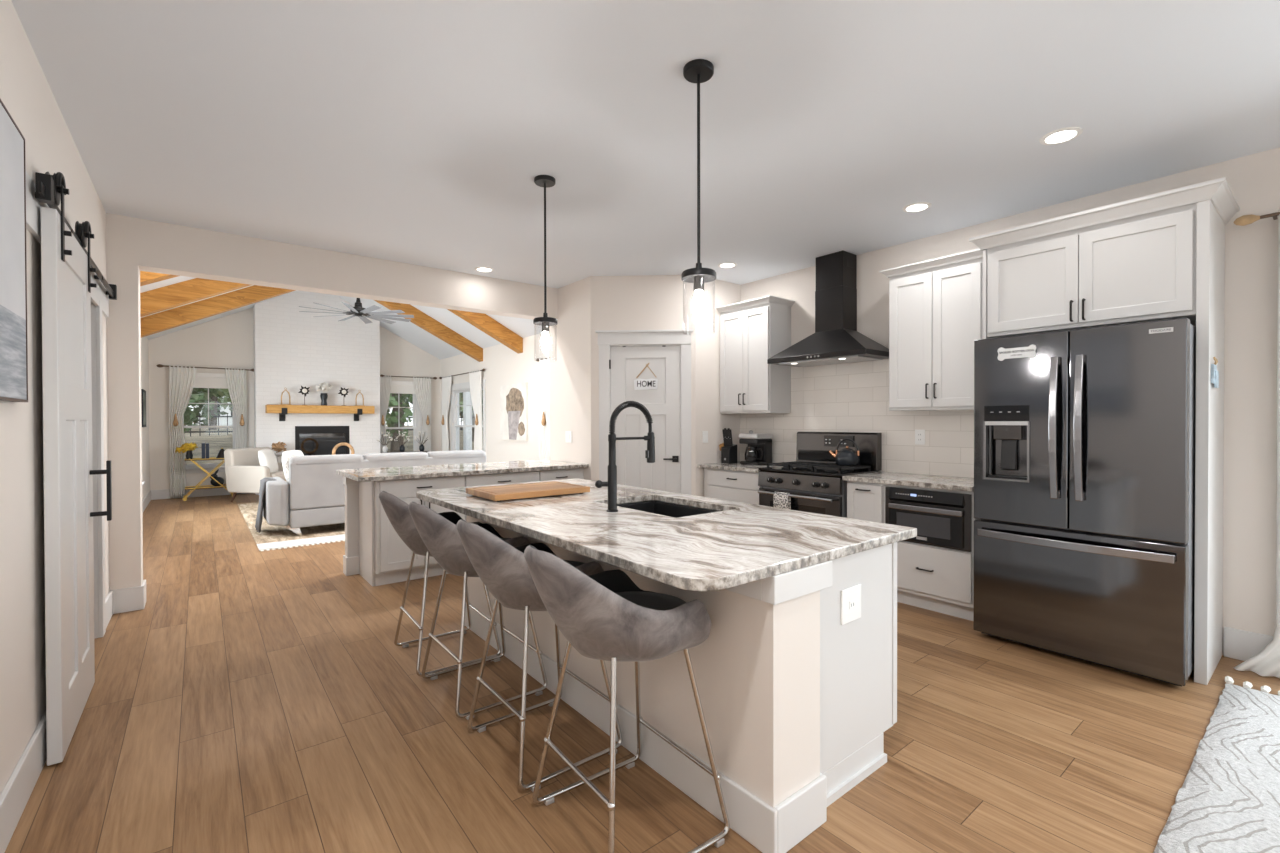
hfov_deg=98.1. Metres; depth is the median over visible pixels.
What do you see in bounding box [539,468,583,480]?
base cabinet
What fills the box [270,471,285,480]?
seat cushion
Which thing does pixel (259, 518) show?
throw blanket
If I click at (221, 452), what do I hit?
ornament
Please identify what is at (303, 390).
sculpture
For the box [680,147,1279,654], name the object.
wall
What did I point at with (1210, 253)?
panel
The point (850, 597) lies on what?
outlet
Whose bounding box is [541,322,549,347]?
bulb
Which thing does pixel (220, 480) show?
figure
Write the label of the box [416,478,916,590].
island countertop
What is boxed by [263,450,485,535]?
sectional sofa
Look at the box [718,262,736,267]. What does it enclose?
recessed light
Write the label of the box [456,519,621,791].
bar stool
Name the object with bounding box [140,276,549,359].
ceiling
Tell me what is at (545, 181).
pendant lamp
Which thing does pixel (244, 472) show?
armchair
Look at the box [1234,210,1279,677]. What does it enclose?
curtain
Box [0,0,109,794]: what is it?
wall
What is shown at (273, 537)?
area rug
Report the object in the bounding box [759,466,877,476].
cooktop
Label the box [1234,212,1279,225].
curtain rod
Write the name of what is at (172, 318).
ceiling beam
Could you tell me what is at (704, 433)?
light switch
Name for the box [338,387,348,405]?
sculpture
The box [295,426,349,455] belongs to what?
fireplace
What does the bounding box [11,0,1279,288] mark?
ceiling
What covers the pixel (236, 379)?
curtain
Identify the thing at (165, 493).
baseboard
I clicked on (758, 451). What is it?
coffee machine
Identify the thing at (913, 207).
diffuser
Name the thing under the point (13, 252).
picture
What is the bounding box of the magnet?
[998,345,1035,360]
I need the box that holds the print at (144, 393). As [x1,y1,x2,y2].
[143,392,145,424]
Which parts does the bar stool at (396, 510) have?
frame, frame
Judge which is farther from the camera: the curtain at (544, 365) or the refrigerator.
the curtain at (544, 365)
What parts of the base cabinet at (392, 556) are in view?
door, drawer, door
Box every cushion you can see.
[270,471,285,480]
[289,454,363,464]
[363,452,427,461]
[427,450,484,458]
[564,560,584,566]
[616,591,686,610]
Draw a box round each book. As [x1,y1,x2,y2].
[202,443,204,458]
[206,443,208,458]
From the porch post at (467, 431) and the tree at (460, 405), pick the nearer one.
the porch post at (467, 431)
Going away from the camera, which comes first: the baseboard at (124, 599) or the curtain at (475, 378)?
the baseboard at (124, 599)
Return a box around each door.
[40,172,111,765]
[595,329,692,494]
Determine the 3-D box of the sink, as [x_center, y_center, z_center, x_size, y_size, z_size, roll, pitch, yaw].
[0.122,0.556,2.863,0.454,0.232,0.694,-1,1,-38]
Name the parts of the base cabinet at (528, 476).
drawer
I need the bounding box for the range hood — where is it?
[767,250,888,366]
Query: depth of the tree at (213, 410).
30.79 m
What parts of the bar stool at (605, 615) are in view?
frame, frame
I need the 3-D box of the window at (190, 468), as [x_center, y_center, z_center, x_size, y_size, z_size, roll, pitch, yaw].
[-7.739,-0.025,9.973,1.080,1.700,0.195,-1,1,-38]
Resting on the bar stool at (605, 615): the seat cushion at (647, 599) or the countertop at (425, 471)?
the seat cushion at (647, 599)
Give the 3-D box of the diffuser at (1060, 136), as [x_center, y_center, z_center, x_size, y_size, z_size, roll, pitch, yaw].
[2.119,-1.458,2.800,0.124,0.002,0.124,-1,1,-38]
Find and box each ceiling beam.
[140,271,177,285]
[140,278,249,316]
[141,285,295,337]
[374,300,482,361]
[447,309,522,353]
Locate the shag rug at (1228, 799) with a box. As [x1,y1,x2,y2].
[1153,676,1279,852]
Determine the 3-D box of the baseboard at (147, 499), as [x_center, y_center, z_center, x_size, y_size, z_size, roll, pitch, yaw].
[-6.112,1.187,6.660,0.016,0.165,7.180,-1,1,-38]
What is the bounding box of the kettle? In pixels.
[829,439,859,465]
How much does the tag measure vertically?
0.153 m
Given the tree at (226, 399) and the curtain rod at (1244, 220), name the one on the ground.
the tree at (226, 399)
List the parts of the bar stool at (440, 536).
frame, frame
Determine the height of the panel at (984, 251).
2.394 m
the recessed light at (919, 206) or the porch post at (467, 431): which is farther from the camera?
the porch post at (467, 431)
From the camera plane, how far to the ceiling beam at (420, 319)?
10.11 m
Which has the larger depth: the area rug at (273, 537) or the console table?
the console table
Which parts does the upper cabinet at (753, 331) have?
door, crown moulding, door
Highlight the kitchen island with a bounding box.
[465,500,896,852]
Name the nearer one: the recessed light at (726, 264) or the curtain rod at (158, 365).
the recessed light at (726, 264)
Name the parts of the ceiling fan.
blade, blade, blade, motor, blade, blade, blade, blade, blade, blade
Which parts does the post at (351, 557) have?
post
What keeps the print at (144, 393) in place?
attached to the picture at (143, 392)
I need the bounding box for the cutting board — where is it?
[466,481,589,501]
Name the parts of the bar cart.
cross leg, cross leg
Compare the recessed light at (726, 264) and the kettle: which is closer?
the kettle
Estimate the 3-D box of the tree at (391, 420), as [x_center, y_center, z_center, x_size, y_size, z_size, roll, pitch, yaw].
[-7.951,-1.475,17.825,3.745,4.896,3.955,-1,1,-38]
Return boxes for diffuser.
[478,268,490,271]
[721,264,733,266]
[907,204,926,210]
[1046,130,1075,142]
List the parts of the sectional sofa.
arm, leg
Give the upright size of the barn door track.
0.205 m
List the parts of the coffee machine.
carafe handle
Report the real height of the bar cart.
0.715 m
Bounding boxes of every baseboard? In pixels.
[0,711,46,852]
[105,590,112,627]
[113,586,141,613]
[141,579,145,608]
[142,490,150,513]
[151,488,246,499]
[1223,627,1273,660]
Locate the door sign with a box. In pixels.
[634,363,657,389]
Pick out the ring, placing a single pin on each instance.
(342, 443)
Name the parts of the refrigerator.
recess frame, door, door handle, door handle, freezer drawer, door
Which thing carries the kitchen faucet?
on the island countertop at (740, 543)
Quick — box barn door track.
[26,172,116,316]
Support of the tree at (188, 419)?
on the ground
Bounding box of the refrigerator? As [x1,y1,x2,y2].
[973,318,1195,686]
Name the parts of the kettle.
spout, bail handle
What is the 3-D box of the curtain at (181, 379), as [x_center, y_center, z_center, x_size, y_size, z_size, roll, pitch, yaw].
[-7.928,0.093,9.653,0.378,2.290,0.100,-1,1,-38]
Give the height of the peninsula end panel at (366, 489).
0.855 m
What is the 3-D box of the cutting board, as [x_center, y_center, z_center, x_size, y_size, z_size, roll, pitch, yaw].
[-0.659,0.379,3.283,0.600,0.040,0.410,-1,1,-38]
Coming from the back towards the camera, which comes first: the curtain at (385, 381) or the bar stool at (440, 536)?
the curtain at (385, 381)
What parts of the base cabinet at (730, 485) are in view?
drawer, drawer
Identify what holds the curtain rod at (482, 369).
attached to the wall at (502, 365)
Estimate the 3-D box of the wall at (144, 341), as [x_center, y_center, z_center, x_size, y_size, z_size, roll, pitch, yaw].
[-6.169,-0.105,6.607,0.120,2.750,7.180,-1,1,-38]
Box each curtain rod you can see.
[157,364,253,371]
[380,374,436,379]
[439,369,484,378]
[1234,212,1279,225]
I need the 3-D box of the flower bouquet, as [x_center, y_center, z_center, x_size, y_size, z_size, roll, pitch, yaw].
[-7.731,0.415,9.489,0.319,0.289,0.244,-1,1,-38]
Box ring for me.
[332,442,354,454]
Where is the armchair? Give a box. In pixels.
[224,447,286,501]
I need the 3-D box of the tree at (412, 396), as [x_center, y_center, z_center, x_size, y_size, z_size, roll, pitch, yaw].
[-16.186,-2.921,37.214,4.219,6.333,4.212,-1,1,-38]
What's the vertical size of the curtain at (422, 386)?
2.290 m
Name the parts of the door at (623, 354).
handle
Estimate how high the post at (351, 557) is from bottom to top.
0.855 m
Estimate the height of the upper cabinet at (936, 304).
1.070 m
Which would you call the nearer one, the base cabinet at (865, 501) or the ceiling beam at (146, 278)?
the base cabinet at (865, 501)
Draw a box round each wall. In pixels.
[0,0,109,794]
[106,213,557,589]
[141,336,149,499]
[148,308,440,489]
[253,291,379,494]
[440,331,549,461]
[558,276,590,479]
[591,275,695,495]
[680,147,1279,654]
[695,279,740,496]
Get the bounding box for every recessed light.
[475,267,493,271]
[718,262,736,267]
[902,202,931,212]
[1039,127,1082,144]
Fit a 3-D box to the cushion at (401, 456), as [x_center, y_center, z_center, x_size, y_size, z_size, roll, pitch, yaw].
[-3.109,0.404,7.083,0.757,0.135,0.240,-1,1,-38]
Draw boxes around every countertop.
[336,460,588,481]
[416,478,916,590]
[697,461,775,472]
[843,472,973,491]
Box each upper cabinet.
[716,295,794,413]
[879,248,982,410]
[969,177,1239,337]
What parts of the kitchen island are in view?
baseboard, moulding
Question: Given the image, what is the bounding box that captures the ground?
[184,425,482,463]
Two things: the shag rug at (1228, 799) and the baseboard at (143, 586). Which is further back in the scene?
the baseboard at (143, 586)
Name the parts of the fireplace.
glass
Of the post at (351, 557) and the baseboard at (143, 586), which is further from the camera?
the post at (351, 557)
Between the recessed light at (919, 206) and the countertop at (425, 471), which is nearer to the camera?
the recessed light at (919, 206)
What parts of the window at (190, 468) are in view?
sill, casing, sash, sash, frame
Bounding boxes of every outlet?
[841,584,860,624]
[915,430,924,444]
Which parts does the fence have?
fence rail, fence rail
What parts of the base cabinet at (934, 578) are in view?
handle, control panel, drawer, microwave drawer, drawer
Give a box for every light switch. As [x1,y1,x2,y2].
[566,431,571,442]
[702,431,707,442]
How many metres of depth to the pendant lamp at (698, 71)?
2.25 m
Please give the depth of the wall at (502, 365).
9.91 m
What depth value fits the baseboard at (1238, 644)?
3.03 m
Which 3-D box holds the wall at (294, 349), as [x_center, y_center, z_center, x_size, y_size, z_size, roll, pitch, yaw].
[-6.256,-0.742,10.859,2.095,3.952,0.400,-1,1,-38]
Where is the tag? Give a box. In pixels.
[1211,357,1218,387]
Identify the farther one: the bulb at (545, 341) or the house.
the house
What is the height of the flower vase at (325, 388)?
0.453 m
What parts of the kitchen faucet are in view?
lever, support arm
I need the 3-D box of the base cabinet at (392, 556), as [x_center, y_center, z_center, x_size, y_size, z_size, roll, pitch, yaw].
[-1.952,0.847,4.801,0.708,0.855,0.578,-1,1,-38]
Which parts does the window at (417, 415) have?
sash, sash, frame, casing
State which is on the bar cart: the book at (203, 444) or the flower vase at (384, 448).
the book at (203, 444)
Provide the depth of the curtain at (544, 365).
8.62 m
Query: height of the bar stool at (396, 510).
0.943 m
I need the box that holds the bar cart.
[183,457,232,500]
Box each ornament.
[216,448,224,457]
[280,388,290,404]
[355,390,364,405]
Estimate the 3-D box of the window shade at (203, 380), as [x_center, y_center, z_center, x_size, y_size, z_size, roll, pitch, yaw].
[-7.702,-0.819,9.918,0.800,0.270,0.032,-1,1,-38]
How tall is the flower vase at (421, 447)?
0.445 m
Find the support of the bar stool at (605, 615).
on the floor
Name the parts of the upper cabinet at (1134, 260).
door, handle, handle, crown moulding, door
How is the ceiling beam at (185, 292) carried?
attached to the ceiling at (412, 333)
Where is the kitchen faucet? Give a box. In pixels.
[595,401,654,511]
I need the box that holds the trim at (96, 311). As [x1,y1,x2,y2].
[91,300,105,638]
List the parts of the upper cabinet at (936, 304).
door, handle, crown moulding, handle, door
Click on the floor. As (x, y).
(256, 701)
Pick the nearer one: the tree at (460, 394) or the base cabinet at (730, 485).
the base cabinet at (730, 485)
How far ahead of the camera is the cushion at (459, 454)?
7.46 m
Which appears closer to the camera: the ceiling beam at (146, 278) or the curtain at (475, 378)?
the ceiling beam at (146, 278)
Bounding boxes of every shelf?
[185,458,223,460]
[185,485,226,489]
[265,405,374,420]
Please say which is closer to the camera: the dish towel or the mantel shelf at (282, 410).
the dish towel
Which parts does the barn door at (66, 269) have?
pull handle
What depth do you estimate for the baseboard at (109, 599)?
3.67 m
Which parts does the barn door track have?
rail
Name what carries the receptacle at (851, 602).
attached to the outlet at (850, 597)
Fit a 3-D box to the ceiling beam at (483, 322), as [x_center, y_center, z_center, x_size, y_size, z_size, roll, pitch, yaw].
[-2.986,-1.971,8.620,2.465,1.480,0.180,-1,1,-38]
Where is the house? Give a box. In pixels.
[193,396,232,425]
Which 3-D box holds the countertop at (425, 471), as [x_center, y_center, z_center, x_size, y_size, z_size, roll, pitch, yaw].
[-1.602,0.396,5.222,2.081,0.035,0.890,-1,1,-38]
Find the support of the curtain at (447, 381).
hanging from the curtain rod at (482, 369)
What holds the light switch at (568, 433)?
attached to the wall at (574, 299)
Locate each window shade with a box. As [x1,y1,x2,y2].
[193,372,227,388]
[390,381,415,393]
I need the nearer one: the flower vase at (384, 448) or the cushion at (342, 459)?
the cushion at (342, 459)
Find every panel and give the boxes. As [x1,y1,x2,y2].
[359,481,374,585]
[983,250,988,338]
[1194,200,1224,684]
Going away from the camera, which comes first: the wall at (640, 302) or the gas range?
the gas range
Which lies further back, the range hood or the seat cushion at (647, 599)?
the range hood
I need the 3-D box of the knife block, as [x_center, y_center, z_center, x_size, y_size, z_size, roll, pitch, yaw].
[0.883,0.192,5.561,0.130,0.352,0.127,-1,1,-38]
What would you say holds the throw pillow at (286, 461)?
on the sectional sofa
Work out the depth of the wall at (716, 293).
5.56 m
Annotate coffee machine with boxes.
[739,430,772,464]
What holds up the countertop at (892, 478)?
on the base cabinet at (934, 578)
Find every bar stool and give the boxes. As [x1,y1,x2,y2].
[379,491,500,676]
[408,501,546,719]
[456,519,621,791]
[524,545,729,852]
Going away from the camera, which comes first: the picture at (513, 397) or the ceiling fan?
the ceiling fan
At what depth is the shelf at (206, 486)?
9.62 m
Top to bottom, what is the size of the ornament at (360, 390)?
0.320 m
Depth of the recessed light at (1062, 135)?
2.79 m
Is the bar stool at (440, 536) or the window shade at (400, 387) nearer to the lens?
the bar stool at (440, 536)
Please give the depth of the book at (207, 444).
9.60 m
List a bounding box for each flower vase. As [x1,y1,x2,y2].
[316,382,331,404]
[378,431,392,452]
[394,431,409,451]
[414,431,428,450]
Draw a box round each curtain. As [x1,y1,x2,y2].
[169,365,196,498]
[225,368,246,493]
[380,375,391,452]
[413,377,430,450]
[441,375,451,450]
[469,370,482,449]
[539,357,549,459]
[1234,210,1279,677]
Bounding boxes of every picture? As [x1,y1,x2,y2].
[0,99,27,401]
[141,389,145,426]
[500,382,527,440]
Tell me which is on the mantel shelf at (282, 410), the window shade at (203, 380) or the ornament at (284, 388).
the ornament at (284, 388)
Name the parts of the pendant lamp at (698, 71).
rod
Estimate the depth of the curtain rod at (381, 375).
11.94 m
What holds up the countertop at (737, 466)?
on the base cabinet at (730, 485)
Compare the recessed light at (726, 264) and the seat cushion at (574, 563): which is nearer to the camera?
the seat cushion at (574, 563)
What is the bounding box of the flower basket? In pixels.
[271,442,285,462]
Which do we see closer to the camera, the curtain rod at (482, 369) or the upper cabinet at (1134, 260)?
the upper cabinet at (1134, 260)
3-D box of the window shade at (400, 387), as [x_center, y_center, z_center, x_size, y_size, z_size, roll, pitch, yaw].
[-5.152,-0.843,11.940,0.700,0.270,0.032,-1,1,-38]
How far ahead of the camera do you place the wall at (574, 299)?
5.71 m
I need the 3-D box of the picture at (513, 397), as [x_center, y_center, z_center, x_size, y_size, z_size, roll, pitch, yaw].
[-2.179,-0.247,9.574,0.038,0.965,1.015,-1,1,-38]
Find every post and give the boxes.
[343,476,358,575]
[463,392,471,449]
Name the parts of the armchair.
backrest, arm, arm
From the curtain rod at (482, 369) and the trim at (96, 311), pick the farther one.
the curtain rod at (482, 369)
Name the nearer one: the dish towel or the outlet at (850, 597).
the outlet at (850, 597)
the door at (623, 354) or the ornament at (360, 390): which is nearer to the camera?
the door at (623, 354)
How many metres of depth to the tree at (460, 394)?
21.12 m
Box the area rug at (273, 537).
[238,502,344,550]
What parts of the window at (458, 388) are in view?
sash, sash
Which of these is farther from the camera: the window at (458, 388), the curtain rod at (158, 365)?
the window at (458, 388)
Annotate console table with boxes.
[381,451,428,452]
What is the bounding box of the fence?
[185,413,482,436]
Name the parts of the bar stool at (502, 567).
frame, frame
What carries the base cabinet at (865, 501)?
on the floor
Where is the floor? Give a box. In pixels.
[5,493,1279,852]
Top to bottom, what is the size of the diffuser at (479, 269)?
0.002 m
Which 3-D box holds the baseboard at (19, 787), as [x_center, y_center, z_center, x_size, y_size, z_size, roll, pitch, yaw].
[-0.629,1.229,0.032,0.016,0.165,6.420,-1,1,-38]
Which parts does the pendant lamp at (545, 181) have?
rod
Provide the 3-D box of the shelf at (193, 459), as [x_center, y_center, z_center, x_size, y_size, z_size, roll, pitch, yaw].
[-7.506,0.571,9.686,0.660,0.012,0.340,-1,1,-38]
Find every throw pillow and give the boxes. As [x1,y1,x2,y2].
[258,449,278,472]
[282,450,303,482]
[284,455,296,482]
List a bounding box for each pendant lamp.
[533,175,557,347]
[681,59,715,313]
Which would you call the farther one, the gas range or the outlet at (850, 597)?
the gas range
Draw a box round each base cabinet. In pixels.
[374,475,464,585]
[464,471,538,521]
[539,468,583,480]
[704,468,761,504]
[847,481,883,522]
[884,484,977,620]
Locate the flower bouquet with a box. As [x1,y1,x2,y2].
[175,442,197,458]
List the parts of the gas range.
knob, knob, knob, oven handle, oven door, knob panel, knob, knob, panel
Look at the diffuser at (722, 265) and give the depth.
5.09 m
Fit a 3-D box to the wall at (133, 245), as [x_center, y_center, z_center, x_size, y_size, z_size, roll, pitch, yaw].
[-1.863,-0.730,5.320,5.300,4.000,0.180,-1,1,-38]
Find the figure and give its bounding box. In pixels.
[210,469,223,485]
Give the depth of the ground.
17.76 m
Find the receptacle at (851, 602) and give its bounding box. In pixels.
[849,600,854,608]
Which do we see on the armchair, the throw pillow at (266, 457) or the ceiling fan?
the throw pillow at (266, 457)
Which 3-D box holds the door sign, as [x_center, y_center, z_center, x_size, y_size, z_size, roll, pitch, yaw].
[0.058,-0.493,5.449,0.235,0.264,0.011,0,0,3]
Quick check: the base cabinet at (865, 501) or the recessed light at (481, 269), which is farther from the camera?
the recessed light at (481, 269)
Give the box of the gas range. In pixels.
[758,432,881,517]
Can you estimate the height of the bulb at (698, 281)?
0.149 m
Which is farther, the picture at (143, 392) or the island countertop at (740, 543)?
the picture at (143, 392)
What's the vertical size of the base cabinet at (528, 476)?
0.855 m
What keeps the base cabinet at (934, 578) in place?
on the floor
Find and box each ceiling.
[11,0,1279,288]
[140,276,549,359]
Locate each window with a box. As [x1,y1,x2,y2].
[169,388,236,473]
[386,394,421,450]
[451,379,485,454]
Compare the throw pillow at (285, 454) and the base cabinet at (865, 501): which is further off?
the throw pillow at (285, 454)
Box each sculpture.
[298,386,309,404]
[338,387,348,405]
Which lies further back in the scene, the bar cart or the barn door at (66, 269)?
the bar cart
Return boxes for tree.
[184,388,213,432]
[187,388,231,429]
[195,388,231,410]
[385,393,412,451]
[388,396,412,426]
[402,392,482,441]
[459,390,482,420]
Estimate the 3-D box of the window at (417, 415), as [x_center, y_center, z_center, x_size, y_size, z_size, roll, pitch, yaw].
[-5.188,0.002,11.995,0.970,1.800,0.195,-1,1,-38]
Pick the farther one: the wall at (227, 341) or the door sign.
the wall at (227, 341)
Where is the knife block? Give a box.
[719,428,736,463]
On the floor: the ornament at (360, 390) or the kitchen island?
the kitchen island
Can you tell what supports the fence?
on the ground
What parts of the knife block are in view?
knife handle, knife handle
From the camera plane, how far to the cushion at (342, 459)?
6.52 m
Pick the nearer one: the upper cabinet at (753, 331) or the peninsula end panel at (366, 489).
the peninsula end panel at (366, 489)
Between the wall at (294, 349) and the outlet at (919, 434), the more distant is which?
the wall at (294, 349)
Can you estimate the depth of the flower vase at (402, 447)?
11.60 m
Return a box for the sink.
[617,501,716,517]
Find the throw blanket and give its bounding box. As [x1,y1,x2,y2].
[255,478,273,532]
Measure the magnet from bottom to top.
0.077 m
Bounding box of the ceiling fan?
[299,298,413,323]
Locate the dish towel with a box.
[773,492,790,509]

